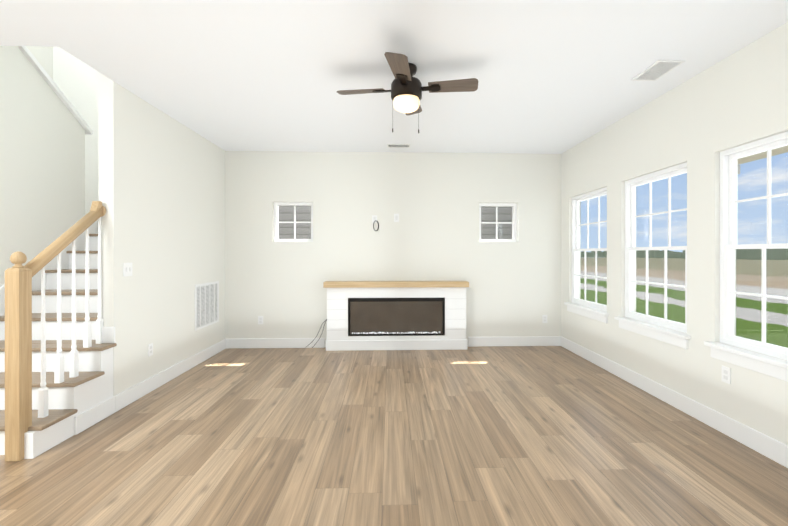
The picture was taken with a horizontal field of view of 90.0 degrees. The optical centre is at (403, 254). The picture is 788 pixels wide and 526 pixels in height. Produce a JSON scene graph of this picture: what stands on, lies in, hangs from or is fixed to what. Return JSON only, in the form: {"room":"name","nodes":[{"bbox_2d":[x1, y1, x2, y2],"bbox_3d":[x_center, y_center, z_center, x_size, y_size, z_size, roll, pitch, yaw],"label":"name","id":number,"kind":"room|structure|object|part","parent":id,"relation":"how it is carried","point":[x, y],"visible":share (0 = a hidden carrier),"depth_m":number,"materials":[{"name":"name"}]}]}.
{"room":"living room","nodes":[
{"label":"living room","id":0,"kind":"room"},
{"bbox_2d":[26,46,52,79],"bbox_3d":[-4.706,-1.413,1.162,0.120,5.450,8.450,0,0,-2],"label":"wall","id":1,"kind":"structure","parent":0,"point":[43,55],"depth_m":5.25,"materials":[{"name":"white paint"}]},
{"bbox_2d":[0,46,84,286],"bbox_3d":[-3.591,-0.815,3.711,0.120,4.248,3.430,0,0,-2],"label":"wall","id":2,"kind":"structure","parent":0,"point":[42,168],"depth_m":3.77,"materials":[{"name":"white paint"}]},
{"bbox_2d":[18,46,92,133],"bbox_3d":[-3.575,-2.165,3.237,0.190,0.045,2.927,0,-33,-2],"label":"trim","id":3,"kind":"structure","parent":2,"relation":"on","point":[32,59],"depth_m":3.98,"materials":[{"name":"white wood"}]},
{"bbox_2d":[98,72,224,395],"bbox_3d":[-2.483,-1.417,4.088,0.120,5.450,2.750,0,0,-2],"label":"wall","id":4,"kind":"structure","parent":0,"point":[161,186],"depth_m":3.82,"materials":[{"name":"white paint"}]},
{"bbox_2d":[123,263,131,276],"bbox_3d":[-2.397,0.133,3.428,0.006,0.118,0.118,0,0,-2],"label":"light switch","id":5,"kind":"object","parent":4,"relation":"attached to","point":[127,266],"visible":1,"depth_m":3.42,"materials":[{"name":"white plastic"}]},
{"bbox_2d":[74,327,225,434],"bbox_3d":[-2.417,0.953,4.158,0.016,0.711,2.620,0,0,-2],"label":"baseboard","id":6,"kind":"structure","parent":4,"relation":"attached to","point":[86,419],"depth_m":3.46,"materials":[{"name":"white wood"}]},
{"bbox_2d":[148,343,152,356],"bbox_3d":[-2.408,0.911,3.754,0.006,0.116,0.072,0,0,-2],"label":"outlet","id":7,"kind":"object","parent":4,"relation":"attached to","point":[149,350],"visible":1,"depth_m":3.74,"materials":[{"name":"white plastic"}]},
{"bbox_2d":[195,281,218,330],"bbox_3d":[-2.445,0.627,4.923,0.010,0.540,0.630,0,0,-2],"label":"air vent","id":8,"kind":"object","parent":4,"relation":"in","point":[206,304],"visible":1,"depth_m":4.89,"materials":[{"name":"white metal"}]},
{"bbox_2d":[53,47,560,347],"bbox_3d":[-1.328,-1.419,5.583,7.170,5.450,0.160,0,0,-2],"label":"wall","id":9,"kind":"structure","parent":0,"point":[433,201],"depth_m":5.54,"materials":[{"name":"white paint"}]},
{"bbox_2d":[258,316,262,323],"bbox_3d":[-1.984,0.918,5.479,0.072,0.116,0.008,0,0,-2],"label":"electrical outlet","id":10,"kind":"object","parent":9,"relation":"attached to","point":[260,319],"visible":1,"depth_m":5.48,"materials":[{"name":"white plastic"}]},
{"bbox_2d":[226,338,324,348],"bbox_3d":[-1.775,1.239,5.481,1.350,0.135,0.020,0,0,-2],"label":"baseboard","id":11,"kind":"structure","parent":9,"relation":"attached to","point":[251,342],"depth_m":5.48,"materials":[{"name":"white wood"}]},
{"bbox_2d":[274,202,312,241],"bbox_3d":[-1.544,-0.454,5.609,0.556,0.556,0.085,0,0,-2],"label":"window","id":12,"kind":"structure","parent":9,"relation":"in","point":[277,219],"depth_m":5.58,"materials":[{"name":"white plastic"}]},
{"bbox_3d":[-1.544,-0.454,5.623,0.476,0.476,0.003,0,0,-2],"label":"glass","id":13,"kind":"part","parent":12,"relation":"part of","materials":[{"name":"glass"}]},
{"bbox_2d":[372,215,376,222],"bbox_3d":[-0.401,-0.493,5.530,0.072,0.100,0.008,0,0,-2],"label":"outlet","id":14,"kind":"object","parent":9,"relation":"attached to","point":[374,217],"visible":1,"depth_m":5.53,"materials":[{"name":"white plastic"}]},
{"bbox_2d":[394,214,398,221],"bbox_3d":[-0.095,-0.511,5.541,0.072,0.116,0.008,0,0,-2],"label":"outlet","id":15,"kind":"object","parent":9,"relation":"attached to","point":[396,217],"visible":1,"depth_m":5.54,"materials":[{"name":"white plastic"}]},
{"bbox_2d":[479,203,516,241],"bbox_3d":[1.355,-0.454,5.707,0.556,0.556,0.085,0,0,-2],"label":"window","id":16,"kind":"structure","parent":9,"relation":"in","point":[514,221],"depth_m":5.67,"materials":[{"name":"white plastic"}]},
{"bbox_2d":[468,336,561,346],"bbox_3d":[1.574,1.239,5.594,1.310,0.135,0.020,0,0,-2],"label":"baseboard","id":17,"kind":"structure","parent":9,"relation":"attached to","point":[530,340],"depth_m":5.59,"materials":[{"name":"white wood"}]},
{"bbox_2d":[542,315,546,322],"bbox_3d":[2.018,0.923,5.614,0.072,0.116,0.008,0,0,-2],"label":"electrical outlet","id":18,"kind":"object","parent":9,"relation":"attached to","point":[544,318],"visible":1,"depth_m":5.61,"materials":[{"name":"white plastic"}]},
{"bbox_2d":[0,346,787,525],"bbox_3d":[-1.105,1.411,1.367,7.330,0.200,8.610,0,0,-2],"label":"floor","id":19,"kind":"structure","parent":0,"point":[518,436],"depth_m":2.58,"materials":[{"name":"brown wood"}]},
{"bbox_2d":[0,201,116,461],"bbox_3d":[-2.957,0.507,3.756,1.149,2.075,3.383,0,0,-2],"label":"staircase","id":20,"kind":"structure","parent":19,"relation":"on","point":[56,365],"depth_m":2.88,"materials":[{"name":"white wood"}]},
{"bbox_3d":[-2.483,-0.112,2.903,0.066,0.072,0.819,0,37,-2],"label":"handrail","id":21,"kind":"part","parent":20,"relation":"part of","materials":[{"name":"brown wood"}]},
{"bbox_2d":[306,319,326,347],"bbox_3d":[-1.204,1.101,5.470,0.294,0.392,0.066,0,0,-2],"label":"wires","id":22,"kind":"object","parent":19,"relation":"on","point":[318,332],"visible":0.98,"depth_m":5.46,"materials":[{"name":"black"}]},
{"bbox_2d":[323,281,468,350],"bbox_3d":[-0.092,0.841,5.420,1.960,0.932,0.250,0,0,-2],"label":"fireplace","id":23,"kind":"object","parent":19,"relation":"on","point":[396,315],"visible":1,"depth_m":5.38,"materials":[{"name":"white wood"}]},
{"bbox_3d":[-0.092,0.853,5.437,1.320,0.517,0.136,0,0,-2],"label":"insert frame","id":24,"kind":"part","parent":23,"relation":"part of","materials":[{"name":"black metal"}]},
{"bbox_3d":[-0.090,0.866,5.389,1.264,0.443,0.003,0,0,-2],"label":"glass","id":25,"kind":"part","parent":23,"relation":"part of","materials":[{"name":"grey glass"}]},
{"bbox_2d":[0,0,787,153],"bbox_3d":[-1.125,-1.579,1.342,7.050,0.300,8.330,0,0,-2],"label":"ceiling","id":26,"kind":"structure","parent":0,"point":[554,76],"depth_m":2.87,"materials":[{"name":"white paint"}]},
{"bbox_2d":[387,144,409,147],"bbox_3d":[-0.059,-1.428,5.191,0.300,0.008,0.150,0,0,-2],"label":"ceiling vent","id":27,"kind":"object","parent":26,"relation":"in","point":[399,144],"visible":1,"depth_m":5.17,"materials":[{"name":"white metal"}]},
{"bbox_2d":[389,145,408,146],"bbox_3d":[-0.059,-1.431,5.191,0.268,0.001,0.118,0,0,-2],"label":"ceiling air vent back shadow","id":28,"kind":"object","parent":27,"relation":"attached to","point":[397,146],"visible":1,"depth_m":5.24,"materials":[{"name":"grey"}]},
{"bbox_2d":[337,52,477,132],"bbox_3d":[0.025,-1.169,3.018,0.842,0.522,0.842,0,0,-37],"label":"ceiling fan","id":29,"kind":"object","parent":26,"relation":"hanging from","point":[407,89],"visible":1,"depth_m":2.94,"materials":[{"name":"brown wood"}]},
{"label":"blade","id":30,"kind":"part","parent":29,"relation":"part of","materials":[{"name":"brown wood"}]},
{"label":"blade","id":31,"kind":"part","parent":29,"relation":"part of","materials":[{"name":"brown wood"}]},
{"bbox_3d":[0.025,-1.308,3.017,0.236,0.244,0.236,0,0,-2],"label":"motor","id":32,"kind":"part","parent":29,"relation":"part of","materials":[{"name":"brown metal"}]},
{"bbox_3d":[0.025,-1.141,3.018,0.202,0.088,0.202,0,0,-2],"label":"lamp shade","id":33,"kind":"part","parent":29,"relation":"part of","materials":[{"name":"white glass"}]},
{"label":"blade","id":34,"kind":"part","parent":29,"relation":"part of","materials":[{"name":"brown wood"}]},
{"label":"blade","id":35,"kind":"part","parent":29,"relation":"part of","materials":[{"name":"brown wood"}]},
{"bbox_2d":[631,60,684,80],"bbox_3d":[1.974,-1.425,3.068,0.200,0.008,0.330,0,0,-2],"label":"ceiling vent","id":36,"kind":"object","parent":26,"relation":"in","point":[656,70],"visible":1,"depth_m":3.05,"materials":[{"name":"white metal"}]},
{"bbox_2d":[561,22,787,444],"bbox_3d":[2.478,-1.414,1.484,0.160,5.450,8.610,0,0,-2],"label":"wall","id":37,"kind":"structure","parent":0,"point":[699,122],"depth_m":3.17,"materials":[{"name":"white paint"}]},
{"bbox_2d":[564,302,608,315],"bbox_3d":[2.274,0.677,4.917,0.085,0.030,1.030,0,0,-2],"label":"sill","id":38,"kind":"structure","parent":37,"relation":"attached to","point":[596,311],"depth_m":4.80,"materials":[{"name":"white wood"}]},
{"bbox_2d":[567,305,607,322],"bbox_3d":[2.273,0.735,4.917,0.018,0.085,0.980,0,0,-2],"label":"trim","id":39,"kind":"structure","parent":37,"relation":"attached to","point":[597,317],"depth_m":4.82,"materials":[{"name":"white wood"}]},
{"bbox_2d":[572,187,606,311],"bbox_3d":[2.357,-0.055,4.919,0.080,1.431,0.936,0,0,-2],"label":"window","id":40,"kind":"structure","parent":37,"relation":"in","point":[598,193],"depth_m":5.06,"materials":[{"name":"white plastic"}]},
{"bbox_2d":[614,316,690,338],"bbox_3d":[2.315,0.679,3.707,0.085,0.030,1.010,0,0,-2],"label":"sill","id":41,"kind":"structure","parent":37,"relation":"attached to","point":[659,329],"depth_m":3.58,"materials":[{"name":"white wood"}]},
{"bbox_2d":[619,320,688,348],"bbox_3d":[2.314,0.736,3.707,0.018,0.085,0.960,0,0,-2],"label":"trim","id":42,"kind":"structure","parent":37,"relation":"attached to","point":[670,339],"depth_m":3.59,"materials":[{"name":"white wood"}]},
{"bbox_2d":[625,162,686,332],"bbox_3d":[2.397,-0.054,3.709,0.080,1.431,0.916,0,0,-2],"label":"window","id":43,"kind":"structure","parent":37,"relation":"in","point":[631,185],"depth_m":3.83,"materials":[{"name":"white plastic"}]},
{"bbox_2d":[562,337,787,467],"bbox_3d":[2.390,1.244,1.464,0.016,0.135,8.330,0,0,-2],"label":"baseboard","id":44,"kind":"structure","parent":37,"relation":"attached to","point":[765,445],"depth_m":3.12,"materials":[{"name":"white wood"}]},
{"bbox_2d":[722,366,730,383],"bbox_3d":[2.347,0.877,2.864,0.006,0.116,0.072,0,0,-2],"label":"outlet","id":45,"kind":"object","parent":37,"relation":"attached to","point":[728,381],"visible":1,"depth_m":2.86,"materials":[{"name":"white plastic"}]},
{"bbox_2d":[704,341,787,368],"bbox_3d":[2.356,0.680,2.508,0.085,0.030,1.010,0,0,-2],"label":"sill","id":46,"kind":"structure","parent":37,"relation":"attached to","point":[778,362],"depth_m":2.64,"materials":[{"name":"white wood"}]},
{"bbox_2d":[711,347,787,381],"bbox_3d":[2.354,0.738,2.508,0.018,0.085,0.960,0,0,-2],"label":"trim","id":47,"kind":"structure","parent":37,"relation":"attached to","point":[774,371],"depth_m":2.65,"materials":[{"name":"white wood"}]},
{"bbox_2d":[720,131,787,359],"bbox_3d":[2.438,-0.052,2.510,0.080,1.431,0.916,0,0,-2],"label":"window","id":48,"kind":"structure","parent":37,"relation":"in","point":[729,201],"depth_m":2.83,"materials":[{"name":"white plastic"}]},
{"label":"outside","id":49,"kind":"structure","parent":0,"visible":0},
{"bbox_2d":[580,257,787,346],"bbox_3d":[47.763,1.929,71.470,220.000,0.200,260.000,0,0,-2],"label":"ground","id":50,"kind":"structure","parent":49,"point":[655,266],"depth_m":19.95,"materials":[{"name":"green plant"}]},
{"bbox_2d":[279,206,511,238],"bbox_3d":[-3.273,-1.201,11.641,11.950,6.200,5.600,0,0,-2],"label":"neighbouring house","id":51,"kind":"structure","parent":50,"relation":"on","point":[489,214],"depth_m":8.88,"materials":[{"name":"grey"}]},
{"bbox_2d":[580,249,787,259],"bbox_3d":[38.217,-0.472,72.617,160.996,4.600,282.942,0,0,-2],"label":"tree","id":52,"kind":"object","parent":50,"relation":"on","point":[777,253],"depth_m":133.65,"materials":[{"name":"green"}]},
{"bbox_2d":[735,165,739,335],"bbox_3d":[4.392,0.347,5.548,0.380,3.120,0.380,0,0,-2],"label":"porch column","id":53,"kind":"structure","parent":50,"relation":"on","point":[738,168],"depth_m":5.35,"materials":[{"name":"grey"}]},
{"bbox_2d":[737,145,787,164],"bbox_3d":[4.526,-1.349,1.558,0.300,0.280,8.380,0,0,-2],"label":"beam","id":54,"kind":"structure","parent":53,"relation":"on","point":[754,157],"depth_m":4.84,"materials":[{"name":"beige"}]}
]}

